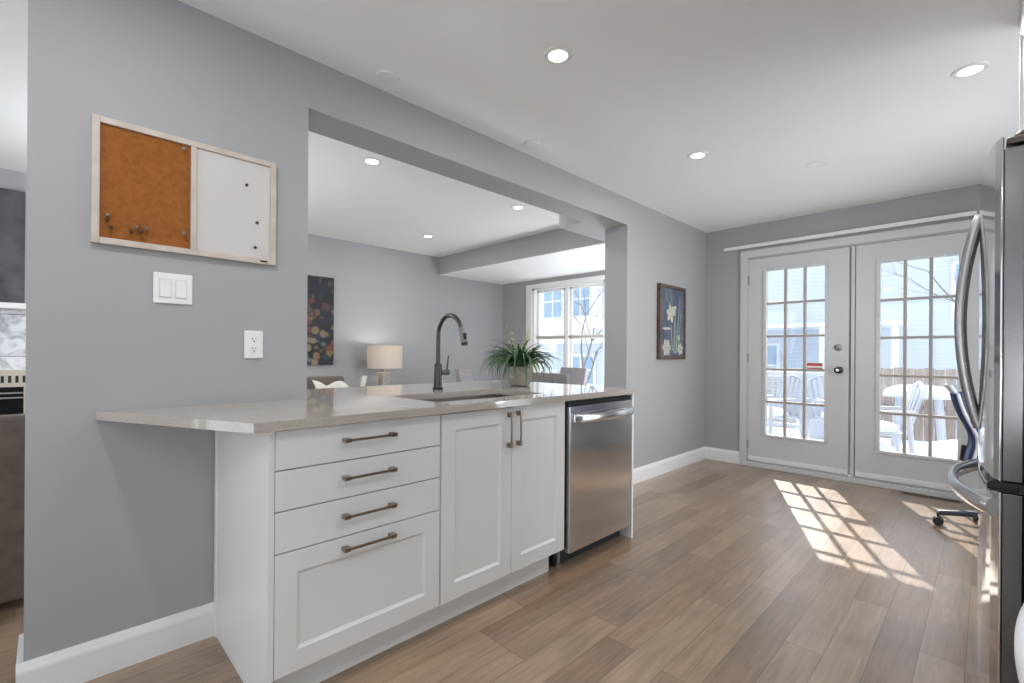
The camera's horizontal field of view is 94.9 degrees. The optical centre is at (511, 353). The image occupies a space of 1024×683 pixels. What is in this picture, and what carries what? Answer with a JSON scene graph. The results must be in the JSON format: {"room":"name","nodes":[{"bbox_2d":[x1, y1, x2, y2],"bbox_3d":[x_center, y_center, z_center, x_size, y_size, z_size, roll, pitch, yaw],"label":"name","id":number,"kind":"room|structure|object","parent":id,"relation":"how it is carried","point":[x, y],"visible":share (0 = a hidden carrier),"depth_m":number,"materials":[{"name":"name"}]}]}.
{"room":"kitchen","nodes":[
{"label":"kitchen","id":0,"kind":"room"},
{"bbox_2d":[0,168,26,302],"bbox_3d":[-4.166,-0.132,3.262,2.060,2.466,0.299,0,0,-45],"label":"wall","id":1,"kind":"structure","parent":0,"point":[9,179],"depth_m":3.51,"materials":[{"name":"grey paint"}]},
{"bbox_2d":[0,188,24,302],"bbox_3d":[-3.950,-0.797,3.239,0.828,0.830,0.030,0,0,-45],"label":"canvas","id":2,"kind":"object","parent":1,"relation":"attached to","point":[12,202],"visible":0.98,"depth_m":3.48,"materials":[{"name":"fabric"}]},
{"bbox_2d":[24,0,705,661],"bbox_3d":[0.199,-0.102,3.412,5.177,2.467,0.225,0,0,-45],"label":"wall","id":3,"kind":"structure","parent":0,"point":[119,518],"depth_m":1.79,"materials":[{"name":"grey paint"}]},
{"bbox_2d":[15,602,213,682],"bbox_3d":[-1.460,1.056,1.769,0.553,0.128,0.242,0,0,-45],"label":"baseboard","id":4,"kind":"structure","parent":3,"relation":"attached to","point":[87,661],"depth_m":1.66,"materials":[{"name":"white paint"}]},
{"bbox_2d":[153,272,192,304],"bbox_3d":[-1.282,-0.246,1.781,0.122,0.114,0.010,0,0,-45],"label":"light switch","id":5,"kind":"object","parent":3,"relation":"attached to","point":[169,288],"visible":1,"depth_m":1.78,"materials":[{"name":"white plastic"}]},
{"bbox_2d":[91,113,275,265],"bbox_3d":[-1.232,-0.601,1.821,0.594,0.440,0.020,0,0,-45],"label":"memo board","id":6,"kind":"object","parent":3,"relation":"attached to","point":[143,177],"visible":1,"depth_m":1.79,"materials":[{"name":"brown wood"}]},
{"bbox_2d":[244,330,262,357],"bbox_3d":[-1.086,-0.038,1.978,0.072,0.116,0.009,0,0,-45],"label":"wall outlet","id":7,"kind":"object","parent":3,"relation":"attached to","point":[253,340],"visible":1,"depth_m":1.97,"materials":[{"name":"white plastic"}]},
{"bbox_2d":[250,336,257,343],"bbox_3d":[-1.086,-0.059,1.978,0.033,0.033,0.009,0,0,-45],"label":"socket","id":8,"kind":"object","parent":7,"relation":"attached to","point":[253,339],"depth_m":1.97,"materials":[{"name":"white plastic"}]},
{"bbox_2d":[250,345,257,352],"bbox_3d":[-1.086,-0.018,1.978,0.033,0.033,0.009,0,0,-45],"label":"socket","id":9,"kind":"object","parent":7,"relation":"attached to","point":[253,348],"depth_m":1.97,"materials":[{"name":"white plastic"}]},
{"bbox_2d":[559,214,604,240],"bbox_3d":[0.749,-1.218,4.290,0.685,0.226,0.259,0,0,-45],"label":"beam","id":10,"kind":"structure","parent":3,"relation":"attached to","point":[566,223],"depth_m":4.15,"materials":[{"name":"grey paint"}]},
{"bbox_2d":[633,446,705,484],"bbox_3d":[1.542,1.077,4.578,1.615,0.128,0.017,0,0,-45],"label":"baseboard","id":11,"kind":"structure","parent":3,"relation":"attached to","point":[645,472],"depth_m":4.52,"materials":[{"name":"white paint"}]},
{"bbox_2d":[657,283,685,358],"bbox_3d":[1.553,-0.300,4.566,0.535,0.712,0.034,0,0,-45],"label":"framed picture","id":12,"kind":"object","parent":3,"relation":"attached to","point":[671,300],"visible":1,"depth_m":4.54,"materials":[{"name":"blue paper"}]},
{"bbox_2d":[307,234,502,386],"bbox_3d":[-3.152,-0.125,4.589,8.288,2.467,0.160,0,0,-45],"label":"wall","id":13,"kind":"structure","parent":0,"point":[383,296],"depth_m":6.18,"materials":[{"name":"grey paint"}]},
{"bbox_2d":[307,275,333,364],"bbox_3d":[-2.232,-0.376,5.362,0.400,1.012,0.030,0,0,-45],"label":"canvas painting","id":14,"kind":"object","parent":13,"relation":"attached to","point":[320,290],"visible":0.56,"depth_m":5.38},
{"bbox_2d":[0,459,979,682],"bbox_3d":[-0.890,1.224,2.320,8.328,0.200,6.580,0,0,-45],"label":"floor","id":15,"kind":"structure","parent":0,"point":[728,572],"depth_m":2.12,"materials":[{"name":"brown wood"}]},
{"bbox_2d":[0,414,24,603],"bbox_3d":[-3.099,0.688,1.764,1.880,0.842,0.920,0,0,-45],"label":"sofa","id":16,"kind":"object","parent":15,"relation":"on","point":[12,426],"visible":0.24,"depth_m":2.04,"materials":[{"name":"brown leather"}]},
{"bbox_2d":[0,302,25,369],"bbox_3d":[-4.029,0.366,3.078,1.900,1.472,0.160,0,0,-45],"label":"fireplace","id":17,"kind":"object","parent":15,"relation":"on","point":[12,315],"visible":0.02,"depth_m":3.48,"materials":[{"name":"white stone"}]},
{"bbox_2d":[0,370,25,414],"bbox_3d":[-3.975,0.600,3.103,1.155,0.965,0.145,0,0,-45],"label":"fireplace insert","id":18,"kind":"object","parent":17,"relation":"in","point":[12,382],"visible":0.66,"depth_m":3.39,"materials":[{"name":"metal"}]},
{"bbox_2d":[0,302,25,309],"bbox_3d":[-4.024,-0.349,3.078,1.900,0.042,0.160,0,0,-45],"label":"mantel shelf","id":19,"kind":"object","parent":17,"relation":"attached to","point":[3,305],"depth_m":3.39,"materials":[{"name":"white paint"}]},
{"bbox_2d":[214,430,274,682],"bbox_3d":[-0.961,0.679,1.663,0.022,0.889,0.627,0,0,-45],"label":"end panel","id":20,"kind":"object","parent":15,"relation":"on","point":[244,462],"visible":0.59,"depth_m":1.60,"materials":[{"name":"white paint"}]},
{"bbox_2d":[307,376,343,388],"bbox_3d":[-1.759,0.679,4.691,0.880,0.878,0.678,0,0,-45],"label":"armchair","id":21,"kind":"object","parent":15,"relation":"on","point":[326,380],"visible":0.02,"depth_m":4.81,"materials":[{"name":"beige fabric"}]},
{"bbox_2d":[312,380,348,388],"bbox_3d":[-1.804,0.503,4.706,0.439,0.485,0.115,0,0,-45],"label":"throw blanket","id":22,"kind":"object","parent":21,"relation":"on","point":[338,384],"visible":0.16,"depth_m":4.72,"materials":[{"name":"white fabric"}]},
{"bbox_2d":[273,414,439,682],"bbox_3d":[-0.719,0.681,1.880,0.626,0.889,0.657,0,0,-45],"label":"base cabinet","id":23,"kind":"object","parent":15,"relation":"on","point":[357,505],"visible":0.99,"depth_m":1.63,"materials":[{"name":"white paint"}]},
{"bbox_2d":[455,368,473,381],"bbox_3d":[-0.334,0.650,5.511,0.553,0.956,0.470,0,0,13],"label":"dining chair","id":24,"kind":"object","parent":15,"relation":"on","point":[462,374],"visible":0.15,"depth_m":5.47,"materials":[{"name":"grey fabric"}]},
{"bbox_2d":[431,401,564,627],"bbox_3d":[-0.216,0.684,2.378,0.789,0.889,0.657,0,0,-45],"label":"base cabinet","id":25,"kind":"object","parent":15,"relation":"on","point":[501,517],"visible":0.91,"depth_m":2.12,"materials":[{"name":"white paint"}]},
{"bbox_2d":[96,380,637,433],"bbox_3d":[-0.529,0.221,2.453,2.457,0.030,1.210,0,0,-45],"label":"countertop","id":26,"kind":"structure","parent":25,"relation":"on","point":[322,407],"depth_m":1.86,"materials":[{"name":"beige stone"}]},
{"bbox_2d":[433,313,467,389],"bbox_3d":[-0.331,-0.010,2.643,0.103,0.435,0.288,0,0,-45],"label":"faucet","id":27,"kind":"object","parent":26,"relation":"on","point":[438,372],"visible":1,"depth_m":2.69,"materials":[{"name":"black metal"}]},
{"bbox_2d":[424,394,508,401],"bbox_3d":[-0.211,0.344,2.395,0.720,0.209,0.410,0,0,-45],"label":"sink","id":28,"kind":"object","parent":26,"relation":"in","point":[491,395],"visible":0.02,"depth_m":2.63,"materials":[{"name":"silver metal"}]},
{"bbox_2d":[478,326,566,385],"bbox_3d":[0.026,0.011,3.091,0.623,0.398,0.568,0,0,35],"label":"potted plant","id":29,"kind":"object","parent":26,"relation":"on","point":[519,371],"visible":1,"depth_m":3.01,"materials":[{"name":"green plant"}]},
{"bbox_2d":[531,372,569,383],"bbox_3d":[0.505,0.656,4.525,0.470,0.956,0.553,0,0,44],"label":"dining chair","id":30,"kind":"object","parent":15,"relation":"on","point":[559,378],"visible":0.09,"depth_m":4.29,"materials":[{"name":"grey fabric"}]},
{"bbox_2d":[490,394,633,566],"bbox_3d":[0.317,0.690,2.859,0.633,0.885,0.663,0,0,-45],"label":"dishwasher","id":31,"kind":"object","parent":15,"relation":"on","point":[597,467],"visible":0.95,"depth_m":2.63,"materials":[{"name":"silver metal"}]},
{"bbox_2d":[560,367,587,384],"bbox_3d":[0.609,0.657,5.945,0.553,0.956,0.470,0,0,-39],"label":"dining chair","id":32,"kind":"object","parent":15,"relation":"on","point":[578,376],"visible":0.13,"depth_m":6.00,"materials":[{"name":"grey fabric"}]},
{"bbox_2d":[619,394,633,537],"bbox_3d":[0.519,0.689,3.120,0.017,0.889,0.635,0,0,-45],"label":"end panel","id":33,"kind":"object","parent":15,"relation":"on","point":[627,531],"visible":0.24,"depth_m":2.89,"materials":[{"name":"white paint"}]},
{"bbox_2d":[901,491,960,502],"bbox_3d":[3.350,1.150,3.769,0.070,0.005,0.360,0,0,-45],"label":"floor vent","id":34,"kind":"object","parent":15,"relation":"in","point":[902,492],"visible":1,"depth_m":3.75,"materials":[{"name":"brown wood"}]},
{"bbox_2d":[932,383,977,525],"bbox_3d":[3.101,0.675,2.940,0.649,0.952,0.704,0,0,-45],"label":"office chair","id":35,"kind":"object","parent":15,"relation":"on","point":[969,451],"visible":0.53,"depth_m":3.00,"materials":[{"name":"blue plastic"}]},
{"bbox_2d":[947,130,1023,682],"bbox_3d":[1.914,0.264,1.403,0.912,1.758,0.901,0,0,-45],"label":"refrigerator","id":36,"kind":"object","parent":15,"relation":"on","point":[998,417],"visible":0.99,"depth_m":1.32,"materials":[{"name":"silver metal"}]},
{"bbox_2d":[1014,603,1023,682],"bbox_3d":[0.944,0.556,0.378,0.760,1.000,0.740,0,0,-45],"label":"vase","id":37,"kind":"object","parent":15,"relation":"on","point":[1019,628],"visible":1,"depth_m":0.64,"materials":[{"name":"white ceramic"}]},
{"bbox_3d":[-1.567,0.762,5.662,1.100,0.715,0.450,0,0,-45],"label":"console table","id":38,"kind":"object","parent":15,"relation":"on","visible":0},
{"bbox_2d":[359,376,366,386],"bbox_3d":[-1.690,0.328,5.334,0.098,0.150,0.024,0,0,-45],"label":"card","id":39,"kind":"object","parent":38,"relation":"on","point":[363,378],"visible":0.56,"depth_m":5.33,"materials":[{"name":"white"}]},
{"bbox_2d":[367,345,402,385],"bbox_3d":[-1.528,0.155,5.648,0.414,0.498,0.414,0,0,-45],"label":"table lamp","id":40,"kind":"object","parent":38,"relation":"on","point":[378,356],"visible":0.91,"depth_m":5.48,"materials":[{"name":"beige fabric"}]},
{"bbox_2d":[0,0,1021,256],"bbox_3d":[-0.830,-1.403,2.362,8.448,0.120,6.580,0,0,-45],"label":"ceiling","id":41,"kind":"structure","parent":0,"point":[770,89],"depth_m":2.44,"materials":[{"name":"white paint"}]},
{"bbox_2d":[362,157,381,164],"bbox_3d":[-0.977,-1.341,3.280,0.132,0.005,0.132,0,0,-45],"label":"recessed light","id":42,"kind":"object","parent":41,"relation":"in","point":[368,160],"visible":1,"depth_m":3.28,"materials":[{"name":"white plastic"}]},
{"bbox_2d":[374,68,399,83],"bbox_3d":[-0.604,-1.334,2.273,0.124,0.014,0.124,0,0,-45],"label":"ceiling disc","id":43,"kind":"object","parent":41,"relation":"attached to","point":[386,76],"visible":1,"depth_m":2.25,"materials":[{"name":"white plastic"}]},
{"bbox_2d":[511,205,524,209],"bbox_3d":[0.055,-1.333,4.288,0.132,0.005,0.132,0,0,-45],"label":"recessed light","id":44,"kind":"object","parent":41,"relation":"in","point":[518,207],"visible":1,"depth_m":4.29,"materials":[{"name":"white plastic"}]},
{"bbox_2d":[522,140,541,148],"bbox_3d":[0.128,-1.329,2.998,0.124,0.014,0.124,0,0,-45],"label":"ceiling disc","id":45,"kind":"object","parent":41,"relation":"attached to","point":[529,144],"visible":1,"depth_m":2.98,"materials":[{"name":"white plastic"}]},
{"bbox_2d":[543,46,572,64],"bbox_3d":[0.206,-1.332,2.104,0.132,0.005,0.132,0,0,-45],"label":"recessed light","id":46,"kind":"object","parent":41,"relation":"in","point":[556,55],"visible":1,"depth_m":2.10,"materials":[{"name":"white plastic"}]},
{"bbox_2d":[687,151,708,159],"bbox_3d":[1.244,-1.325,3.147,0.132,0.005,0.132,0,0,-45],"label":"recessed light","id":47,"kind":"object","parent":41,"relation":"in","point":[698,154],"visible":1,"depth_m":3.14,"materials":[{"name":"white plastic"}]},
{"bbox_2d":[805,160,826,167],"bbox_3d":[2.120,-1.319,3.281,0.132,0.005,0.132,0,0,-45],"label":"recessed light","id":48,"kind":"object","parent":41,"relation":"in","point":[819,163],"visible":1,"depth_m":3.28,"materials":[{"name":"white plastic"}]},
{"bbox_2d":[951,61,989,78],"bbox_3d":[2.135,-1.319,2.193,0.132,0.005,0.132,0,0,-45],"label":"recessed light","id":49,"kind":"object","parent":41,"relation":"in","point":[971,69],"visible":1,"depth_m":2.19,"materials":[{"name":"white plastic"}]},
{"bbox_2d":[502,184,979,450],"bbox_3d":[2.108,-0.089,5.276,0.160,2.467,6.580,0,0,-45],"label":"wall","id":50,"kind":"structure","parent":0,"point":[723,269],"depth_m":4.95,"materials":[{"name":"grey paint"}]},
{"bbox_2d":[439,229,604,274],"bbox_3d":[0.471,-1.213,5.941,1.242,0.240,2.998,0,0,-45],"label":"beam","id":51,"kind":"structure","parent":50,"relation":"attached to","point":[557,240],"depth_m":5.48,"materials":[{"name":"grey paint"}]},
{"bbox_2d":[440,243,604,284],"bbox_3d":[0.471,-1.089,5.942,1.240,0.005,2.998,0,0,-45],"label":"ceiling","id":52,"kind":"structure","parent":50,"relation":"attached to","point":[591,258],"depth_m":5.95,"materials":[{"name":"white paint"}]},
{"bbox_2d":[526,275,604,385],"bbox_3d":[0.791,-0.227,6.567,0.220,1.585,1.540,0,0,-45],"label":"window","id":53,"kind":"structure","parent":50,"relation":"in","point":[534,292],"depth_m":6.61,"materials":[{"name":"white paint"}]},
{"bbox_2d":[705,447,738,463],"bbox_3d":[2.234,1.081,5.015,0.017,0.128,0.369,0,0,-45],"label":"baseboard","id":54,"kind":"structure","parent":50,"relation":"attached to","point":[724,455],"depth_m":5.00,"materials":[{"name":"white paint"}]},
{"bbox_2d":[747,247,850,475],"bbox_3d":[2.717,0.068,4.525,0.116,2.061,0.860,0,0,-45],"label":"door","id":55,"kind":"structure","parent":50,"relation":"in","point":[830,454],"depth_m":4.48,"materials":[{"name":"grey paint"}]},
{"bbox_2d":[806,363,822,368],"bbox_3d":[2.853,0.117,4.434,0.002,0.062,0.135,0,0,-45],"label":"warning sticker","id":56,"kind":"object","parent":55,"relation":"attached to","point":[808,365],"visible":1,"depth_m":4.43,"materials":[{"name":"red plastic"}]},
{"bbox_2d":[807,363,821,365],"bbox_3d":[2.852,0.103,4.434,0.001,0.026,0.127,0,0,-45],"label":"print","id":57,"kind":"object","parent":56,"relation":"on","point":[808,364],"depth_m":4.43,"materials":[{"name":"red"}]},
{"bbox_2d":[724,211,976,251],"bbox_3d":[2.920,-1.089,4.307,0.056,0.034,1.900,0,0,-45],"label":"curtain rod","id":58,"kind":"object","parent":50,"relation":"attached to","point":[970,213],"visible":0.98,"depth_m":4.13,"materials":[{"name":"white paint"}]},
{"bbox_2d":[849,248,851,474],"bbox_3d":[3.084,0.071,4.249,0.015,2.061,0.048,0,0,-45],"label":"trim","id":59,"kind":"structure","parent":50,"relation":"attached to","point":[851,248],"depth_m":4.26,"materials":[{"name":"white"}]},
{"bbox_2d":[739,460,963,500],"bbox_3d":[3.086,1.128,4.254,0.195,0.046,1.900,0,0,-45],"label":"trim","id":60,"kind":"structure","parent":50,"relation":"attached to","point":[912,489],"depth_m":4.16,"materials":[{"name":"grey paint"}]},
{"bbox_2d":[739,219,972,476],"bbox_3d":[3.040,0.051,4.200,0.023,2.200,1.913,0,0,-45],"label":"trim","id":61,"kind":"structure","parent":50,"relation":"attached to","point":[964,224],"depth_m":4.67,"materials":[{"name":"grey paint"}]},
{"bbox_2d":[855,232,979,492],"bbox_3d":[3.375,0.073,3.901,0.058,2.061,0.856,0,0,-45],"label":"door","id":62,"kind":"structure","parent":50,"relation":"in","point":[928,471],"depth_m":3.98,"materials":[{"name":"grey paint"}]},
{"bbox_3d":[1.361,-0.094,0.023,8.288,2.467,0.160,0,0,-45],"label":"wall","id":63,"kind":"structure","parent":0,"visible":0},
{"bbox_2d":[1019,0,1023,130],"bbox_3d":[2.030,-1.014,1.339,0.820,0.615,0.771,0,0,-45],"label":"upper cabinet","id":64,"kind":"object","parent":63,"relation":"attached to","point":[1021,44],"visible":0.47,"depth_m":1.85,"materials":[{"name":"white paint"}]},
{"label":"outside","id":65,"kind":"structure","parent":0,"visible":0},
{"bbox_3d":[4.552,1.321,5.212,3.240,0.120,5.400,0,0,-45],"label":"deck","id":66,"kind":"object","parent":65,"visible":0},
{"bbox_2d":[767,371,823,426],"bbox_3d":[4.407,0.735,7.525,0.100,1.050,1.700,0,0,-45],"label":"deck railing","id":67,"kind":"object","parent":66,"relation":"on","point":[769,373],"visible":0.03,"depth_m":7.48,"materials":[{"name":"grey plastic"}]},
{"bbox_2d":[767,426,927,452],"bbox_3d":[4.681,1.213,5.339,3.100,0.094,5.300,0,0,-45],"label":"snow","id":68,"kind":"object","parent":66,"relation":"on","point":[885,443],"visible":0.03,"depth_m":6.50,"materials":[{"name":"white snow"}]},
{"bbox_2d":[767,374,806,437],"bbox_3d":[3.517,0.755,6.322,0.664,0.952,0.588,0,0,-14],"label":"patio chair","id":69,"kind":"object","parent":68,"relation":"on","point":[774,411],"visible":0.55,"depth_m":6.21,"materials":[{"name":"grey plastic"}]},
{"bbox_2d":[806,375,849,437],"bbox_3d":[4.127,0.759,5.974,0.588,0.952,0.664,0,0,-3],"label":"patio chair","id":70,"kind":"object","parent":68,"relation":"on","point":[819,415],"visible":0.24,"depth_m":6.17,"materials":[{"name":"grey plastic"}]},
{"bbox_2d":[808,401,849,439],"bbox_3d":[4.663,0.957,6.655,0.540,0.560,0.740,0,0,-45],"label":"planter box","id":71,"kind":"object","parent":68,"relation":"on","point":[816,428],"visible":0.06,"depth_m":6.66,"materials":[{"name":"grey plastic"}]},
{"bbox_2d":[849,381,925,453],"bbox_3d":[3.965,0.758,5.043,0.664,0.952,0.588,0,0,26],"label":"patio chair","id":72,"kind":"object","parent":68,"relation":"on","point":[915,396],"visible":0.5,"depth_m":4.85,"materials":[{"name":"grey plastic"}]},
{"bbox_2d":[883,385,950,445],"bbox_3d":[5.248,0.821,6.065,0.740,0.846,0.740,0,0,-45],"label":"patio table","id":73,"kind":"object","parent":68,"relation":"on","point":[940,394],"visible":0.59,"depth_m":5.82,"materials":[{"name":"grey plastic"}]},
{"bbox_2d":[907,440,956,458],"bbox_3d":[4.837,1.093,4.986,1.092,0.330,1.100,0,0,-45],"label":"snow mound","id":74,"kind":"object","parent":68,"relation":"on","point":[946,448],"visible":0.26,"depth_m":4.96,"materials":[{"name":"white snow"}]},
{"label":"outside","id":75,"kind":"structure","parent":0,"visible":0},
{"bbox_2d":[796,418,956,440],"bbox_3d":[6.686,1.992,13.654,108.728,0.468,80.000,0,0,-45],"label":"ground","id":76,"kind":"structure","parent":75,"point":[797,420],"depth_m":12.47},
{"bbox_2d":[541,316,602,385],"bbox_3d":[3.142,0.502,15.132,3.450,3.200,3.100,0,0,-45],"label":"garage","id":77,"kind":"structure","parent":76,"relation":"on","point":[596,378],"depth_m":14.02,"materials":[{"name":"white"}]},
{"bbox_2d":[541,286,603,372],"bbox_3d":[1.741,-2.108,26.666,8.850,8.400,14.300,0,0,-45],"label":"house","id":78,"kind":"structure","parent":76,"relation":"on","point":[552,319],"depth_m":20.68,"materials":[{"name":"white"}]},
{"bbox_2d":[544,286,603,382],"bbox_3d":[1.522,-0.496,11.119,3.152,4.984,2.821,0,0,35],"label":"bare tree","id":79,"kind":"object","parent":76,"relation":"on","point":[584,303],"visible":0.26,"depth_m":11.17,"materials":[{"name":"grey plant"}]},
{"bbox_2d":[768,256,958,428],"bbox_3d":[11.744,-1.839,17.151,10.000,8.000,11.900,0,0,-45],"label":"house","id":80,"kind":"structure","parent":76,"relation":"on","point":[944,354],"depth_m":13.25,"materials":[{"name":"blue"}]},
{"bbox_2d":[880,367,957,441],"bbox_3d":[7.299,1.055,7.188,0.122,1.750,3.950,0,0,-45],"label":"fence","id":81,"kind":"object","parent":76,"relation":"on","point":[949,410],"visible":0.09,"depth_m":7.68,"materials":[{"name":"brown wood"}]},
{"bbox_2d":[881,256,958,302],"bbox_3d":[8.835,-1.139,8.290,3.217,6.369,4.746,0,0,-23],"label":"bare tree","id":82,"kind":"object","parent":76,"relation":"on","point":[952,299],"visible":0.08,"depth_m":8.94,"materials":[{"name":"grey plant"}]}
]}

